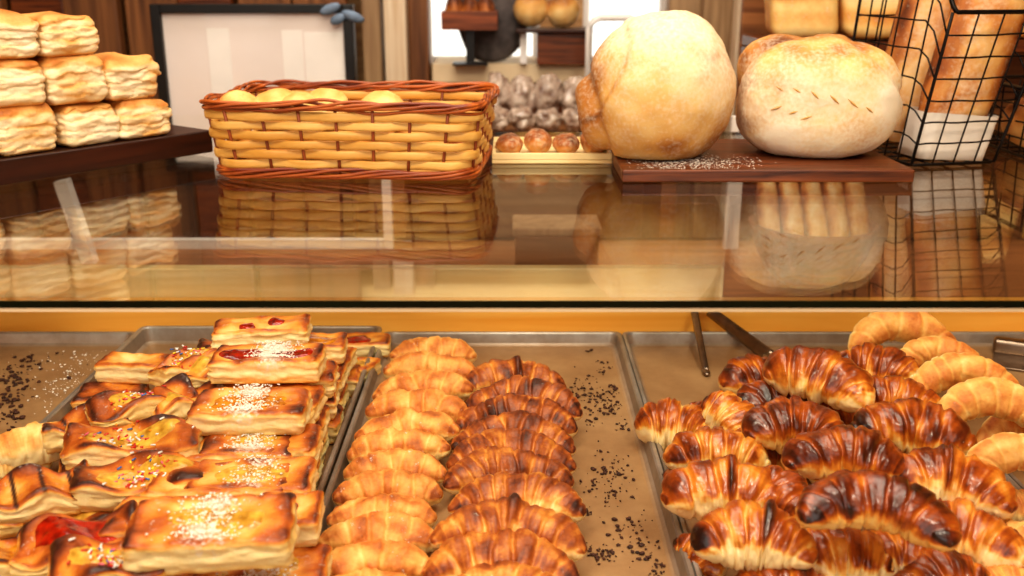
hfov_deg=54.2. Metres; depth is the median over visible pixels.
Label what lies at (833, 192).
roll
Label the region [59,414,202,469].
pastry twist
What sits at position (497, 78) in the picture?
bun
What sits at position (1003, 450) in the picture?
croissant
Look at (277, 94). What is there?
bread roll
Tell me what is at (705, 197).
trim
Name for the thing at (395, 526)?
croissant
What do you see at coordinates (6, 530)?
pastry twist
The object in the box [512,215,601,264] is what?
box
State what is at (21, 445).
roll
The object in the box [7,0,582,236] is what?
wall
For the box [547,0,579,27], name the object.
bread loaf
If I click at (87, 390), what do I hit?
pastry twist
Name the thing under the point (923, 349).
croissant
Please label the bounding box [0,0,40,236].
trim
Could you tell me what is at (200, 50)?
framed board
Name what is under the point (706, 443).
croissant
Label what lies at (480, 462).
croissant
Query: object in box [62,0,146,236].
trim
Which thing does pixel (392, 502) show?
croissant
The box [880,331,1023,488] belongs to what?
baking tray
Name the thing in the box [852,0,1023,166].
wire basket
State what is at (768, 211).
roll
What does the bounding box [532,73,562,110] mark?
bun
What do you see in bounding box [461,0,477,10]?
roll
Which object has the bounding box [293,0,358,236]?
trim
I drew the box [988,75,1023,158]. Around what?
wire basket
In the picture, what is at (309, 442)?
pastry
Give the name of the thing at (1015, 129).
bread roll
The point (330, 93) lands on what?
bread roll
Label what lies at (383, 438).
croissant
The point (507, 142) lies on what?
loaf
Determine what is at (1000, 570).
croissant
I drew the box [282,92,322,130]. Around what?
bread roll
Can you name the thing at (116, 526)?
pastry
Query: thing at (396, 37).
trim
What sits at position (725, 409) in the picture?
croissant
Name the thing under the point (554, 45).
wooden crate
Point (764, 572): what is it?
croissant
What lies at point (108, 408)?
pastry twist
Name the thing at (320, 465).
pastry
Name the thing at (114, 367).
pastry twist
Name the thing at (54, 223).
trim
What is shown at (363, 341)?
pastry
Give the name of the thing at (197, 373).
pastry twist
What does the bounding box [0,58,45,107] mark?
pastry
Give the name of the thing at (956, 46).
bread loaf
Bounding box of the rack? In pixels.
[734,0,1023,236]
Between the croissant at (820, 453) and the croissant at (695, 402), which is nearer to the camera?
the croissant at (820, 453)
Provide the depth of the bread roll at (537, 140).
1.51 m
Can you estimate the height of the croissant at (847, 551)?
0.052 m
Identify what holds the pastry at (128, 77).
on the pastry at (141, 117)
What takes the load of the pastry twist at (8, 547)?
on the pastry twist
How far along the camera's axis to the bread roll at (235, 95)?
1.41 m
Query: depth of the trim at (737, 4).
2.71 m
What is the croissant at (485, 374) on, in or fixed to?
on the baking tray at (560, 351)
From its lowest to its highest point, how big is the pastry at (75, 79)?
0.070 m
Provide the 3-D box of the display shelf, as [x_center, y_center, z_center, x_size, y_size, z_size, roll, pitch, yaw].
[0.054,0.069,2.893,0.740,1.077,0.420,0,17,0]
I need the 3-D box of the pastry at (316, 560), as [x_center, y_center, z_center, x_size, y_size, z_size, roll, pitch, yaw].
[-0.219,0.252,0.878,0.119,0.036,0.066,-1,17,-4]
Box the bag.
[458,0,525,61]
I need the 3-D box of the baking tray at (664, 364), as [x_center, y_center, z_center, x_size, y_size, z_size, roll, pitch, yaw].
[0.361,0.223,1.098,0.382,0.023,0.970,0,17,0]
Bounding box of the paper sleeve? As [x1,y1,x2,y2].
[897,106,998,160]
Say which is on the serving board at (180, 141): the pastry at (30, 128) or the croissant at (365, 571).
the pastry at (30, 128)
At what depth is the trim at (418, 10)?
3.00 m
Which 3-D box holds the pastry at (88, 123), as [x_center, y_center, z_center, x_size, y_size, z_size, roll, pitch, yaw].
[-0.623,-0.241,1.432,0.094,0.065,0.093,11,20,30]
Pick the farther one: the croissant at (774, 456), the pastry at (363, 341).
the pastry at (363, 341)
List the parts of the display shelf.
leg, panel, leg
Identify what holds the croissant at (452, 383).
on the baking tray at (560, 351)
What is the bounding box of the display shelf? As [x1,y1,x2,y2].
[392,120,676,236]
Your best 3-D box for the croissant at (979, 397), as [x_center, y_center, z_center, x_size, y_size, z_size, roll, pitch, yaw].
[0.548,0.143,1.139,0.137,0.078,0.052,3,18,9]
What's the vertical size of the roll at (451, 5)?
0.087 m
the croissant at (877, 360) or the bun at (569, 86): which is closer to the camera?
the croissant at (877, 360)
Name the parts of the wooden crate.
white leg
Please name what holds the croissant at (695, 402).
on the baking tray at (664, 364)
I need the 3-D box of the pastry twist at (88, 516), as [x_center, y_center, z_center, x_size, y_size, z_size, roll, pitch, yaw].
[-0.409,0.223,0.970,0.124,0.034,0.078,-5,18,-15]
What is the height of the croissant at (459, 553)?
0.051 m
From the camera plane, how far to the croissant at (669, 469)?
1.10 m
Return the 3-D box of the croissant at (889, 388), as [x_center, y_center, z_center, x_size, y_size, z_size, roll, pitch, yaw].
[0.458,0.134,1.203,0.116,0.057,0.063,4,18,14]
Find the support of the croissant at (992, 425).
on the baking tray at (980, 341)
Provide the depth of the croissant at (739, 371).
1.33 m
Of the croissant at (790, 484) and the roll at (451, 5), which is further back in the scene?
the roll at (451, 5)
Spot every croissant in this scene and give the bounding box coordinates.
[318,510,436,553]
[326,492,437,526]
[330,538,428,575]
[332,468,442,505]
[334,567,405,575]
[343,448,446,483]
[346,427,450,462]
[354,408,460,442]
[365,387,467,421]
[372,368,474,400]
[383,350,475,378]
[389,336,476,362]
[422,528,579,575]
[430,493,586,561]
[442,445,574,494]
[446,427,575,473]
[447,471,586,522]
[450,410,575,455]
[456,393,577,436]
[458,560,552,575]
[465,375,582,420]
[466,355,565,391]
[634,397,706,451]
[660,454,778,520]
[662,426,770,469]
[662,468,671,477]
[673,533,727,575]
[689,400,702,405]
[690,499,818,570]
[700,390,754,430]
[718,353,766,393]
[735,566,824,575]
[736,428,784,469]
[737,379,807,405]
[741,395,844,453]
[762,345,875,412]
[767,465,808,528]
[781,424,904,479]
[795,469,961,551]
[806,528,893,575]
[820,402,854,424]
[840,342,918,378]
[848,312,955,350]
[849,397,977,454]
[870,529,930,575]
[872,375,940,403]
[894,548,991,575]
[899,443,1018,518]
[900,336,979,366]
[911,352,1018,393]
[938,376,1023,427]
[938,497,1023,567]
[965,432,1023,473]
[976,416,1023,441]
[986,564,1023,575]
[1001,518,1023,537]
[1010,489,1023,521]
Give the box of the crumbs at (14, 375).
[0,352,87,430]
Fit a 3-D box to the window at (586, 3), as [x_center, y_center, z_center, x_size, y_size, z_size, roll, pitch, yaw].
[0.361,-0.921,3.217,0.270,0.386,0.050,0,17,0]
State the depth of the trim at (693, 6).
3.00 m
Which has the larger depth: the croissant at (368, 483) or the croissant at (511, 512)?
the croissant at (368, 483)
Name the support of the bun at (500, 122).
on the display shelf
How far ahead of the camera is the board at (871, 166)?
1.36 m
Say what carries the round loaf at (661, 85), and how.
on the board at (871, 166)
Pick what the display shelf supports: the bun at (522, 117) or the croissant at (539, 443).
the bun at (522, 117)
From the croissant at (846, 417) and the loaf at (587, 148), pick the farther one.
the loaf at (587, 148)
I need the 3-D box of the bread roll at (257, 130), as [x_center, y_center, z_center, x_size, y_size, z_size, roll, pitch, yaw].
[-0.348,-0.210,1.462,0.106,0.043,0.136,0,17,0]
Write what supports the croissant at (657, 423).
on the baking tray at (664, 364)
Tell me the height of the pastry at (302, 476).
0.034 m
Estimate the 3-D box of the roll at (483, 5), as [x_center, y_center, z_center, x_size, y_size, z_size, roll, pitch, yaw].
[-0.076,-0.800,2.884,0.053,0.085,0.066,0,17,0]
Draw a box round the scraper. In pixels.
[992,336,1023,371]
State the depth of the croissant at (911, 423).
1.08 m
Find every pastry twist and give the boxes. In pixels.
[0,459,89,523]
[0,523,22,539]
[0,535,18,575]
[8,499,137,575]
[16,511,112,535]
[41,403,133,453]
[47,534,166,575]
[58,459,67,472]
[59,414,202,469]
[69,450,202,511]
[70,381,149,408]
[85,373,198,426]
[94,351,169,383]
[146,345,216,385]
[151,381,224,419]
[178,355,210,389]
[197,338,211,348]
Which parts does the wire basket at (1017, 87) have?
rod, rim rod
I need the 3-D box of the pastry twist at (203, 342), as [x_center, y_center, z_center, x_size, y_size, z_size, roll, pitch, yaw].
[-0.380,0.086,1.410,0.125,0.033,0.075,-3,18,-10]
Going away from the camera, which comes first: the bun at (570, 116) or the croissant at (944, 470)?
the croissant at (944, 470)
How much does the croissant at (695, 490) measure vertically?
0.065 m
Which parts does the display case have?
frame rail, tall panel, frame post, riser panel, frame post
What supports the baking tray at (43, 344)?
on the display case
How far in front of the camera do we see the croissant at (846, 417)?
1.20 m
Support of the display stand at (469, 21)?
on the window ledge
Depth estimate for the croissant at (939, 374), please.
1.20 m
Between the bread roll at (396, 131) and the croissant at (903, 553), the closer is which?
the croissant at (903, 553)
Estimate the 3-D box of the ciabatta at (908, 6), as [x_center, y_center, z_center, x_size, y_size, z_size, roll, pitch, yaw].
[0.643,-0.403,1.549,0.141,0.345,0.076,-8,19,-25]
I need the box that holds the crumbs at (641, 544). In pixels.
[570,349,665,575]
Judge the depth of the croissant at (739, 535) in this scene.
0.89 m
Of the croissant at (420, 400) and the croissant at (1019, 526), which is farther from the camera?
the croissant at (420, 400)
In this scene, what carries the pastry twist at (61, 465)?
on the baking tray at (147, 339)
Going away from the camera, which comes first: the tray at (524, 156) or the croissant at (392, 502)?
the croissant at (392, 502)
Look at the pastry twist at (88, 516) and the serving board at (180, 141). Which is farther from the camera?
the serving board at (180, 141)
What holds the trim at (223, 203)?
on the floor
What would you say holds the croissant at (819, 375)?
on the croissant at (758, 392)
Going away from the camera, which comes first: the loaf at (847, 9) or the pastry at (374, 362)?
the pastry at (374, 362)
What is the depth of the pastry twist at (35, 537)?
0.87 m
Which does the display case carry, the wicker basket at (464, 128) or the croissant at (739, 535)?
the wicker basket at (464, 128)
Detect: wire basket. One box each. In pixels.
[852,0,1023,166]
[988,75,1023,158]
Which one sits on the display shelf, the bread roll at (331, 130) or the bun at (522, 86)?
the bun at (522, 86)
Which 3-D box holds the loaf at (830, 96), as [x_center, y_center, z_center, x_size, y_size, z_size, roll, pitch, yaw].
[0.445,-0.282,1.456,0.235,0.170,0.189,1,17,4]
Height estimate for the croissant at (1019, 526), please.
0.035 m
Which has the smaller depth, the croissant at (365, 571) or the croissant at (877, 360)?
the croissant at (365, 571)
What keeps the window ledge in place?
on the floor
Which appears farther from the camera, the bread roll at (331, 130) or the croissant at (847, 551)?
the bread roll at (331, 130)
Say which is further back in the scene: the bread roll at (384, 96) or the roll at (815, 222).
the roll at (815, 222)
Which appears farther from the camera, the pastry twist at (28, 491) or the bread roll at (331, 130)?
the bread roll at (331, 130)
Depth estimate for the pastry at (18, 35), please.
1.30 m
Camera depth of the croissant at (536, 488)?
1.01 m
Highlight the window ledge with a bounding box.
[432,57,584,114]
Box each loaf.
[496,133,522,152]
[513,0,547,27]
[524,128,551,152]
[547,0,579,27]
[552,133,579,152]
[575,10,735,159]
[580,134,603,152]
[735,34,902,158]
[764,0,837,37]
[838,0,898,38]
[918,0,1023,115]
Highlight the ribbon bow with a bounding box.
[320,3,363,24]
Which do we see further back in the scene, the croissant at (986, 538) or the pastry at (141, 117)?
the pastry at (141, 117)
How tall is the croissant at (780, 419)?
0.054 m
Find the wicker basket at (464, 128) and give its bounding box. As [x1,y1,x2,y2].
[199,79,499,180]
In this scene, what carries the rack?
on the floor
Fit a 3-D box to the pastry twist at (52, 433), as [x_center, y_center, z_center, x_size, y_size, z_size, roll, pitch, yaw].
[-0.481,0.155,1.134,0.097,0.034,0.064,-8,19,-23]
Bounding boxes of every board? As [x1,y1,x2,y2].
[0,124,212,185]
[149,4,357,236]
[610,139,914,181]
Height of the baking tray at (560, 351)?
0.023 m
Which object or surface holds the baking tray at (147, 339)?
on the display case
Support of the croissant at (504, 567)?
on the baking tray at (560, 351)
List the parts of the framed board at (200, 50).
leg, pale panel, pane, pale panel, pale panel, leg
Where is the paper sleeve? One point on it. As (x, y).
(931, 132)
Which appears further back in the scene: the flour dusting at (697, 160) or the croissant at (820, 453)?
the flour dusting at (697, 160)
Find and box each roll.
[0,421,60,467]
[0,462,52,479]
[219,90,258,130]
[237,130,306,159]
[256,88,292,121]
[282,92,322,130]
[307,130,375,150]
[310,88,347,130]
[361,90,402,132]
[376,131,443,151]
[445,0,461,10]
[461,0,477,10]
[477,0,494,10]
[756,182,779,231]
[779,182,803,234]
[801,182,827,236]
[822,182,848,236]
[844,182,869,235]
[1001,97,1023,146]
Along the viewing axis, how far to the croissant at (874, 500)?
0.85 m
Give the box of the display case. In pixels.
[0,116,1023,492]
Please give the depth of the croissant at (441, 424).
1.19 m
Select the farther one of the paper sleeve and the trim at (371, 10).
the trim at (371, 10)
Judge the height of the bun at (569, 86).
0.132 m
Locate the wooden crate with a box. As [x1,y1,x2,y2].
[516,27,585,64]
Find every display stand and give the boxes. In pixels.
[441,10,497,65]
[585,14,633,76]
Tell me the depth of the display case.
1.62 m
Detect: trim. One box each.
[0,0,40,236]
[10,0,92,236]
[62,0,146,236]
[124,0,199,236]
[177,0,252,236]
[238,0,306,236]
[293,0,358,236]
[361,0,385,236]
[383,0,409,88]
[407,0,430,99]
[665,0,699,236]
[687,0,733,236]
[719,0,741,236]
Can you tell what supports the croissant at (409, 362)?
on the baking tray at (560, 351)
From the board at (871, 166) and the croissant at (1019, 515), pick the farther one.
the board at (871, 166)
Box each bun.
[480,72,510,109]
[492,105,508,131]
[507,74,535,112]
[508,105,535,131]
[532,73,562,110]
[535,107,562,131]
[561,76,583,110]
[561,108,579,131]
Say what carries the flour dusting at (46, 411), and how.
on the baking tray at (43, 344)
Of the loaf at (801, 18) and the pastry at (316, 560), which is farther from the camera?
the loaf at (801, 18)
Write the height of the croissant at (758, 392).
0.055 m
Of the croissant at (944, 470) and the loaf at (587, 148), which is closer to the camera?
the croissant at (944, 470)
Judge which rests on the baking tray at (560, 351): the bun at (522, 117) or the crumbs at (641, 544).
the crumbs at (641, 544)
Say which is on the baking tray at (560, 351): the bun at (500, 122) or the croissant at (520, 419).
the croissant at (520, 419)
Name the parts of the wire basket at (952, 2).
corner rod, corner rod, rod, rim rod, corner rod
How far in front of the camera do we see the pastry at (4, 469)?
1.11 m
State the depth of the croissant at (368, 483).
1.06 m
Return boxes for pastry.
[0,9,39,59]
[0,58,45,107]
[0,102,57,156]
[23,11,99,56]
[25,54,108,105]
[49,101,119,146]
[95,52,160,100]
[98,495,212,537]
[99,98,172,139]
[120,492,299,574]
[140,461,289,496]
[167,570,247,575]
[184,454,318,492]
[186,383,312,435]
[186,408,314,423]
[186,435,292,461]
[193,544,332,575]
[199,423,323,463]
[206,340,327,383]
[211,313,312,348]
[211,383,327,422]
[259,490,324,546]
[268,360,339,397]
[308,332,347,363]
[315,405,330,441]
[315,456,323,489]
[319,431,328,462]
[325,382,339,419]
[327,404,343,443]
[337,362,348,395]
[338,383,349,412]
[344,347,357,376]
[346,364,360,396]
[347,332,390,356]
[356,357,381,383]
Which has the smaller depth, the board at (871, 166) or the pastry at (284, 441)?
the pastry at (284, 441)
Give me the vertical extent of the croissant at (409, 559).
0.037 m
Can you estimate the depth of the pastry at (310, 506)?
0.90 m
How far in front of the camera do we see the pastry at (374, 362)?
1.42 m
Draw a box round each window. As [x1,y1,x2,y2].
[429,0,539,62]
[583,0,665,58]
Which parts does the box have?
lid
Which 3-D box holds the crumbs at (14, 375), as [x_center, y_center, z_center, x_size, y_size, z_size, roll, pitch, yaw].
[-0.691,0.137,1.392,0.133,0.004,0.278,0,17,0]
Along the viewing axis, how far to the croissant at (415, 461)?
1.10 m
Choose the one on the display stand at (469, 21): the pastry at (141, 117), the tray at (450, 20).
the tray at (450, 20)
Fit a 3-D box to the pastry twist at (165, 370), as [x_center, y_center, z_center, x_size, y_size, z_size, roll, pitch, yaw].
[-0.407,0.093,1.270,0.049,0.035,0.111,11,21,32]
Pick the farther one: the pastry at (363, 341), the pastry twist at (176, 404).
the pastry at (363, 341)
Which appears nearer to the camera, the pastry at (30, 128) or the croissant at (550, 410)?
the croissant at (550, 410)
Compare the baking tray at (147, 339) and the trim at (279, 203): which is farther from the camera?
the trim at (279, 203)
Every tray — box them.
[0,331,134,433]
[1,326,381,539]
[320,331,694,575]
[441,10,497,29]
[492,137,611,162]
[622,331,1021,575]
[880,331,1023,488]
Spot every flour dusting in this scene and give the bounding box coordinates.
[8,350,105,413]
[627,153,776,168]
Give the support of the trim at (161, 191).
on the floor
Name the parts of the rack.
panel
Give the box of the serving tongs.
[691,312,772,375]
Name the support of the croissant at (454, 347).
on the baking tray at (560, 351)
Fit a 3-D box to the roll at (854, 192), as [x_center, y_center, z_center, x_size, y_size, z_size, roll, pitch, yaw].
[0.642,-0.141,1.862,0.042,0.131,0.109,2,17,5]
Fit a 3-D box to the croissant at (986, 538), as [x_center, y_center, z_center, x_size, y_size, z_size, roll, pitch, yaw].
[0.429,0.232,0.953,0.120,0.059,0.070,13,22,36]
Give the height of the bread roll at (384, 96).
0.061 m
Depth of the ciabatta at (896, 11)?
1.61 m
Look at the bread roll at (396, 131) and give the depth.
1.42 m
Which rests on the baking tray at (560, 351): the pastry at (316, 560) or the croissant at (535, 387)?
the croissant at (535, 387)
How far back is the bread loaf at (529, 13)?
2.87 m
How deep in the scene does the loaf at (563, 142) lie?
1.51 m
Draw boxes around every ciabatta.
[885,11,896,51]
[886,0,950,141]
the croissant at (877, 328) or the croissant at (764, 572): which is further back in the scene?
the croissant at (877, 328)
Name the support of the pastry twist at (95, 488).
on the pastry twist at (88, 516)
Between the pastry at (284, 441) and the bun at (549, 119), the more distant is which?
the bun at (549, 119)
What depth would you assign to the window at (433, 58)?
3.24 m

